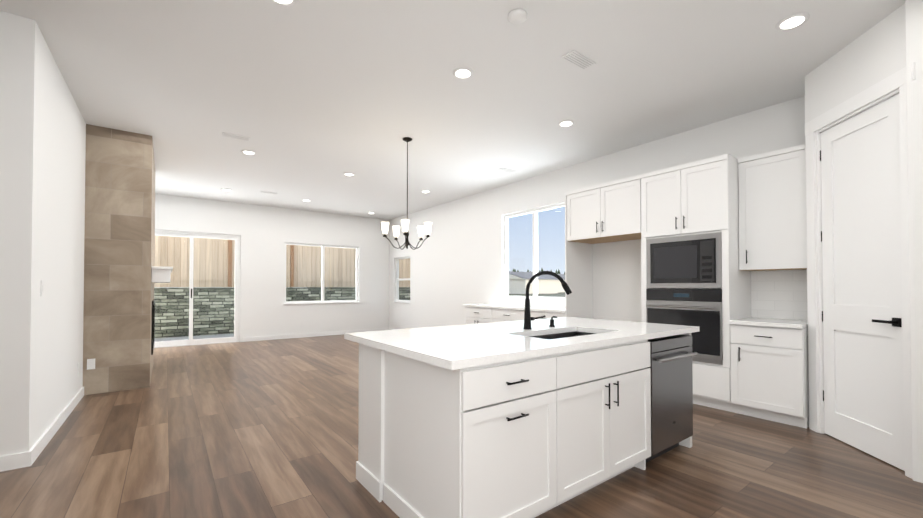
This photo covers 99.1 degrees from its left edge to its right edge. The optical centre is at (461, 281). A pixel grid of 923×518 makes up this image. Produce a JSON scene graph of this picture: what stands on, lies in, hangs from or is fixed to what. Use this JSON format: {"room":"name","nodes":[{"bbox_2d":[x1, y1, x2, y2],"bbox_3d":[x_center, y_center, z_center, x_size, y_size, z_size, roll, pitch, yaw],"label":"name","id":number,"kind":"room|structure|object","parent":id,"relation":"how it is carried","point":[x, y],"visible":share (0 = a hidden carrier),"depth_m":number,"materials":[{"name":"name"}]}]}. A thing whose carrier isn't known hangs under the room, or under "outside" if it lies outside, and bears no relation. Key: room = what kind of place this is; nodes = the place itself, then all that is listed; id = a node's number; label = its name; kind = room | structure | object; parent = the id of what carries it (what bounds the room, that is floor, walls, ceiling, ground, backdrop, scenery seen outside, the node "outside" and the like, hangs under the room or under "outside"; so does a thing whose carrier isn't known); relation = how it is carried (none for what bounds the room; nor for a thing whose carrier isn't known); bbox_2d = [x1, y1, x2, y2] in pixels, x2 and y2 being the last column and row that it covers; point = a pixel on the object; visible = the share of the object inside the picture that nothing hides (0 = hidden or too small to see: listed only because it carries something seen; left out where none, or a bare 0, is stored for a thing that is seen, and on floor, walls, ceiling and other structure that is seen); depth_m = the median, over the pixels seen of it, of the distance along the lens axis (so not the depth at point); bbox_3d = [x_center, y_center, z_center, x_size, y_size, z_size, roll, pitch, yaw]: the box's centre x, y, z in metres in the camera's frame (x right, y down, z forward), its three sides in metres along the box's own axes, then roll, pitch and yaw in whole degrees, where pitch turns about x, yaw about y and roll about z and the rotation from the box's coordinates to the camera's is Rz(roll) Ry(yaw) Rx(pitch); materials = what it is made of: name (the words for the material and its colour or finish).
{"room":"kitchen","nodes":[
{"label":"kitchen","id":0,"kind":"room"},
{"bbox_2d":[0,11,85,455],"bbox_3d":[-4.926,-0.246,5.185,0.150,3.120,6.200,1,-1,-37],"label":"wall","id":1,"kind":"structure","parent":0,"point":[43,128],"depth_m":2.86,"materials":[{"name":"white paint"}]},
{"bbox_2d":[0,449,33,471],"bbox_3d":[-3.881,1.221,2.064,2.235,0.100,0.015,1,-1,-37],"label":"baseboard","id":2,"kind":"structure","parent":1,"relation":"attached to","point":[19,460],"depth_m":2.69,"materials":[{"name":"white paint"}]},
{"bbox_2d":[40,280,43,295],"bbox_3d":[-3.172,0.054,2.981,0.009,0.120,0.075,1,-1,-37],"label":"light switch","id":3,"kind":"object","parent":1,"relation":"attached to","point":[42,281],"depth_m":2.97,"materials":[{"name":"white plastic"}]},
{"bbox_2d":[31,387,83,460],"bbox_3d":[-3.665,1.243,3.625,0.015,0.100,2.192,1,-1,-37],"label":"baseboard","id":4,"kind":"structure","parent":1,"relation":"attached to","point":[38,447],"depth_m":3.36,"materials":[{"name":"white paint"}]},
{"bbox_2d":[83,124,154,394],"bbox_3d":[-4.652,-0.243,5.446,0.602,3.120,1.872,1,-1,-37],"label":"fireplace surround","id":5,"kind":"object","parent":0,"point":[119,249],"depth_m":4.70,"materials":[{"name":"brown tile"}]},
{"bbox_2d":[87,359,94,369],"bbox_3d":[-4.271,0.955,4.540,0.070,0.120,0.006,1,-1,-37],"label":"outlet","id":6,"kind":"object","parent":5,"relation":"attached to","point":[90,363],"depth_m":4.53,"materials":[{"name":"white plastic"}]},
{"bbox_2d":[151,299,154,354],"bbox_3d":[-4.412,0.630,5.622,0.030,0.720,0.860,1,-1,-37],"label":"fireplace insert","id":7,"kind":"object","parent":5,"relation":"attached to","point":[153,326],"visible":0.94,"depth_m":5.34,"materials":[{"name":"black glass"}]},
{"bbox_2d":[151,266,172,282],"bbox_3d":[-4.325,-0.082,5.697,0.222,0.205,1.460,1,-1,-37],"label":"fireplace mantel","id":8,"kind":"object","parent":5,"relation":"attached to","point":[161,274],"visible":0.98,"depth_m":5.13,"materials":[{"name":"white paint"}]},
{"bbox_2d":[155,194,387,341],"bbox_3d":[-4.380,-0.189,9.378,5.760,3.120,0.150,1,-1,-37],"label":"wall","id":9,"kind":"structure","parent":0,"point":[264,231],"depth_m":9.35,"materials":[{"name":"white paint"}]},
{"bbox_2d":[154,230,239,347],"bbox_3d":[-5.739,0.157,8.361,1.808,2.398,0.095,1,-1,-37],"label":"sliding door","id":10,"kind":"structure","parent":9,"relation":"in","point":[191,340],"depth_m":8.43,"materials":[{"name":"white plastic"}]},
{"bbox_2d":[243,327,388,341],"bbox_3d":[-3.483,1.328,9.928,3.580,0.100,0.015,1,-1,-37],"label":"baseboard","id":11,"kind":"structure","parent":9,"relation":"attached to","point":[273,337],"depth_m":9.66,"materials":[{"name":"white paint"}]},
{"bbox_2d":[283,242,360,304],"bbox_3d":[-3.506,-0.184,9.997,1.920,1.491,0.160,1,-1,-37],"label":"window","id":12,"kind":"structure","parent":9,"relation":"in","point":[322,248],"depth_m":10.01,"materials":[{"name":"white plastic"}]},
{"bbox_2d":[0,0,904,219],"bbox_3d":[-1.709,-1.883,3.997,8.280,0.120,12.000,1,-1,-37],"label":"ceiling","id":13,"kind":"structure","parent":0,"point":[314,100],"depth_m":3.60,"materials":[{"name":"white paint"}]},
{"bbox_2d":[222,132,249,140],"bbox_3d":[-2.813,-1.805,4.917,0.300,0.009,0.120,1,-1,-37],"label":"ceiling vent","id":14,"kind":"object","parent":13,"relation":"in","point":[223,134],"depth_m":4.90,"materials":[{"name":"white metal"}]},
{"bbox_2d":[241,150,255,154],"bbox_3d":[-2.956,-1.796,5.461,0.175,0.012,0.192,1,-1,-37],"label":"recessed light","id":15,"kind":"object","parent":13,"relation":"in","point":[249,152],"depth_m":5.47,"materials":[{"name":"white paint"}]},
{"bbox_2d":[272,0,296,5],"bbox_3d":[-1.157,-1.835,2.570,0.125,0.012,0.106,1,-1,-37],"label":"recessed light","id":16,"kind":"object","parent":13,"relation":"in","point":[281,2],"depth_m":2.58,"materials":[{"name":"white paint"}]},
{"bbox_2d":[381,137,431,249],"bbox_3d":[-0.704,-1.109,5.008,0.636,1.400,0.616,1,-1,-37],"label":"chandelier","id":17,"kind":"object","parent":13,"relation":"hanging from","point":[427,226],"visible":0.98,"depth_m":4.95,"materials":[{"name":"brown metal"}]},
{"bbox_2d":[453,67,472,78],"bbox_3d":[0.012,-1.824,3.436,0.183,0.012,0.185,1,-1,-37],"label":"recessed light","id":18,"kind":"object","parent":13,"relation":"in","point":[460,72],"depth_m":3.43,"materials":[{"name":"white paint"}]},
{"bbox_2d":[497,168,515,172],"bbox_3d":[0.731,-1.786,6.341,0.300,0.009,0.120,1,-1,-37],"label":"ceiling vent","id":19,"kind":"object","parent":13,"relation":"in","point":[501,169],"depth_m":6.33,"materials":[{"name":"white metal"}]},
{"bbox_2d":[508,8,526,24],"bbox_3d":[0.388,-1.821,2.719,0.130,0.035,0.130,1,-1,-37],"label":"smoke detector","id":20,"kind":"object","parent":13,"relation":"attached to","point":[517,16],"visible":1,"depth_m":2.69,"materials":[{"name":"white plastic"}]},
{"bbox_2d":[558,120,573,126],"bbox_3d":[1.194,-1.809,4.494,0.181,0.012,0.184,1,-1,-37],"label":"recessed light","id":21,"kind":"object","parent":13,"relation":"in","point":[565,123],"depth_m":4.50,"materials":[{"name":"white paint"}]},
{"bbox_2d":[561,50,595,69],"bbox_3d":[0.972,-1.827,3.258,0.300,0.009,0.120,1,-1,-37],"label":"ceiling vent","id":22,"kind":"object","parent":13,"relation":"in","point":[577,59],"depth_m":3.25,"materials":[{"name":"white metal"}]},
{"bbox_2d":[776,12,809,30],"bbox_3d":[2.329,-1.833,2.772,0.190,0.012,0.178,1,-1,-37],"label":"recessed light","id":23,"kind":"object","parent":13,"relation":"in","point":[792,21],"depth_m":2.77,"materials":[{"name":"white paint"}]},
{"bbox_2d":[0,334,922,517],"bbox_3d":[-1.709,1.327,3.953,8.280,0.060,12.000,1,-1,-37],"label":"floor","id":24,"kind":"structure","parent":0,"point":[261,429],"depth_m":2.78,"materials":[{"name":"brown wood"}]},
{"bbox_2d":[463,299,564,323],"bbox_3d":[0.963,0.830,6.517,0.633,1.003,2.320,1,-1,-37],"label":"base cabinet","id":25,"kind":"object","parent":24,"relation":"on","point":[496,310],"depth_m":6.54,"materials":[{"name":"white paint"}]},
{"bbox_2d":[353,329,698,517],"bbox_3d":[0.569,0.836,2.787,2.284,0.891,1.135,1,-1,-37],"label":"kitchen island","id":26,"kind":"object","parent":24,"relation":"on","point":[509,419],"depth_m":2.06,"materials":[{"name":"white paint"}]},
{"bbox_2d":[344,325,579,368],"bbox_3d":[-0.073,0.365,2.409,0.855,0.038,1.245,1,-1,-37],"label":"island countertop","id":27,"kind":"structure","parent":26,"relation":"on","point":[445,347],"depth_m":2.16,"materials":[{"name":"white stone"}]},
{"bbox_2d":[529,331,595,338],"bbox_3d":[0.708,0.497,2.709,0.796,0.214,0.420,1,-1,-37],"label":"sink","id":28,"kind":"object","parent":27,"relation":"in","point":[562,335],"visible":0.12,"depth_m":2.98,"materials":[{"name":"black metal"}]},
{"bbox_2d":[460,321,575,336],"bbox_3d":[0.400,0.375,3.130,0.767,0.038,0.660,1,-1,-37],"label":"island countertop","id":29,"kind":"structure","parent":26,"relation":"on","point":[507,326],"depth_m":3.02,"materials":[{"name":"white stone"}]},
{"bbox_2d":[523,271,571,329],"bbox_3d":[0.614,0.138,2.834,0.192,0.426,0.317,1,-1,-37],"label":"faucet","id":30,"kind":"object","parent":29,"relation":"on","point":[528,318],"visible":1,"depth_m":2.87,"materials":[{"name":"black metal"}]},
{"bbox_2d":[549,316,556,326],"bbox_3d":[0.714,0.312,3.064,0.044,0.085,0.067,1,-1,-37],"label":"soap dispenser","id":31,"kind":"object","parent":29,"relation":"on","point":[551,322],"visible":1,"depth_m":3.06,"materials":[{"name":"black metal"}]},
{"bbox_2d":[536,317,698,336],"bbox_3d":[1.187,0.378,3.355,0.762,0.038,1.245,1,-1,-37],"label":"island countertop","id":32,"kind":"structure","parent":26,"relation":"on","point":[634,329],"depth_m":3.09,"materials":[{"name":"white stone"}]},
{"bbox_2d":[646,334,697,462],"bbox_3d":[1.367,0.851,3.045,0.612,0.868,0.636,1,-1,-37],"label":"dishwasher","id":33,"kind":"object","parent":26,"relation":"in","point":[671,393],"visible":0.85,"depth_m":2.81,"materials":[{"name":"grey metal"}]},
{"bbox_2d":[565,196,592,318],"bbox_3d":[1.678,0.070,5.597,0.606,2.499,0.023,1,-1,-37],"label":"panel","id":34,"kind":"object","parent":24,"relation":"on","point":[579,275],"visible":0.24,"depth_m":5.57,"materials":[{"name":"white paint"}]},
{"bbox_2d":[640,154,750,411],"bbox_3d":[2.578,0.030,4.377,0.633,2.545,0.890,1,-1,-37],"label":"tall cabinet","id":35,"kind":"object","parent":24,"relation":"on","point":[697,197],"visible":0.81,"depth_m":4.04,"materials":[{"name":"white paint"}]},
{"bbox_2d":[646,232,721,287],"bbox_3d":[2.514,-0.203,4.332,0.434,0.560,0.762,1,-1,-37],"label":"microwave","id":36,"kind":"object","parent":35,"relation":"in","point":[690,261],"visible":0.92,"depth_m":4.17,"materials":[{"name":"silver metal"}]},
{"bbox_2d":[646,289,722,364],"bbox_3d":[2.513,0.460,4.322,0.536,0.745,0.762,1,-1,-37],"label":"wall oven","id":37,"kind":"object","parent":35,"relation":"in","point":[701,309],"visible":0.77,"depth_m":4.07,"materials":[{"name":"silver metal"}]},
{"bbox_2d":[729,270,808,428],"bbox_3d":[3.012,0.590,3.792,0.633,1.409,0.551,1,-1,-37],"label":"base cabinet","id":38,"kind":"object","parent":24,"relation":"on","point":[769,367],"visible":0.9,"depth_m":3.68,"materials":[{"name":"white paint"}]},
{"bbox_2d":[388,64,895,408],"bbox_3d":[1.541,-0.230,6.416,0.150,3.120,12.000,1,-1,-37],"label":"wall","id":39,"kind":"structure","parent":0,"point":[456,260],"depth_m":6.25,"materials":[{"name":"white paint"}]},
{"bbox_2d":[392,256,410,302],"bbox_3d":[-1.546,-0.038,10.473,0.160,1.211,0.960,1,-1,-37],"label":"window","id":40,"kind":"structure","parent":39,"relation":"in","point":[398,283],"depth_m":10.76,"materials":[{"name":"white plastic"}]},
{"bbox_2d":[500,203,564,301],"bbox_3d":[1.238,-0.458,6.773,0.160,1.571,1.550,1,-1,-37],"label":"window","id":41,"kind":"structure","parent":39,"relation":"in","point":[535,296],"depth_m":6.79,"materials":[{"name":"white plastic"}]},
{"bbox_2d":[565,175,640,243],"bbox_3d":[1.985,-0.894,5.179,0.633,0.675,1.081,1,-1,-37],"label":"upper cabinet","id":42,"kind":"object","parent":39,"relation":"attached to","point":[605,212],"visible":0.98,"depth_m":4.96,"materials":[{"name":"white paint"}]},
{"bbox_2d":[737,144,806,270],"bbox_3d":[3.112,-0.681,3.884,0.383,1.135,0.551,1,-1,-37],"label":"upper cabinet","id":43,"kind":"object","parent":39,"relation":"attached to","point":[772,210],"visible":0.81,"depth_m":3.79,"materials":[{"name":"white paint"}]},
{"bbox_2d":[896,0,922,482],"bbox_3d":[3.535,-0.292,1.829,0.163,3.120,1.971,1,-1,-37],"label":"wall","id":44,"kind":"structure","parent":0,"point":[909,16],"depth_m":2.52,"materials":[{"name":"white paint"}]},
{"bbox_2d":[805,63,918,481],"bbox_3d":[3.042,-0.058,2.982,0.142,2.684,0.964,0,-1,8],"label":"door frame","id":45,"kind":"structure","parent":44,"relation":"attached to","point":[892,85],"depth_m":3.21,"materials":[{"name":"white paint"}]},
{"bbox_2d":[820,94,904,470],"bbox_3d":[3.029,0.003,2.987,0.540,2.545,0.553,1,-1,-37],"label":"pantry door","id":46,"kind":"structure","parent":44,"relation":"in","point":[863,390],"depth_m":2.95,"materials":[{"name":"white paint"}]},
{"label":"outside","id":47,"kind":"structure","parent":0,"visible":0},
{"bbox_2d":[509,292,564,296],"bbox_3d":[7.938,3.550,155.950,320.000,0.220,360.000,1,-1,-37],"label":"ground","id":48,"kind":"structure","parent":47,"point":[561,294],"depth_m":58.62,"materials":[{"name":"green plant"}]},
{"bbox_2d":[154,333,233,341],"bbox_3d":[-5.505,1.427,9.856,15.000,0.059,1.999,1,-1,-37],"label":"patio slab","id":49,"kind":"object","parent":48,"relation":"on","point":[194,337],"depth_m":9.77,"materials":[{"name":"grey concrete"}]},
{"bbox_2d":[154,287,409,337],"bbox_3d":[-6.265,0.821,10.875,15.000,1.299,0.490,1,-1,-37],"label":"stone retaining wall","id":50,"kind":"structure","parent":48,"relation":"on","point":[201,324],"depth_m":10.31,"materials":[{"name":"grey stone"}]},
{"bbox_2d":[154,235,409,286],"bbox_3d":[-6.421,-0.819,11.105,15.000,1.975,0.110,1,-1,-37],"label":"fence","id":51,"kind":"object","parent":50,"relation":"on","point":[334,257],"depth_m":11.01,"materials":[{"name":"brown wood"}]},
{"bbox_2d":[509,271,564,293],"bbox_3d":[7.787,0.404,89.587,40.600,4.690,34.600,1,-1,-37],"label":"neighbouring house","id":52,"kind":"structure","parent":48,"relation":"on","point":[525,276],"depth_m":74.22,"materials":[{"name":"white"}]},
{"bbox_2d":[513,268,564,273],"bbox_3d":[10.105,-0.644,128.984,123.067,7.856,42.967,0,-1,4],"label":"trees","id":53,"kind":"object","parent":48,"relation":"on","point":[556,272],"depth_m":125.64,"materials":[{"name":"plant"}]}
]}

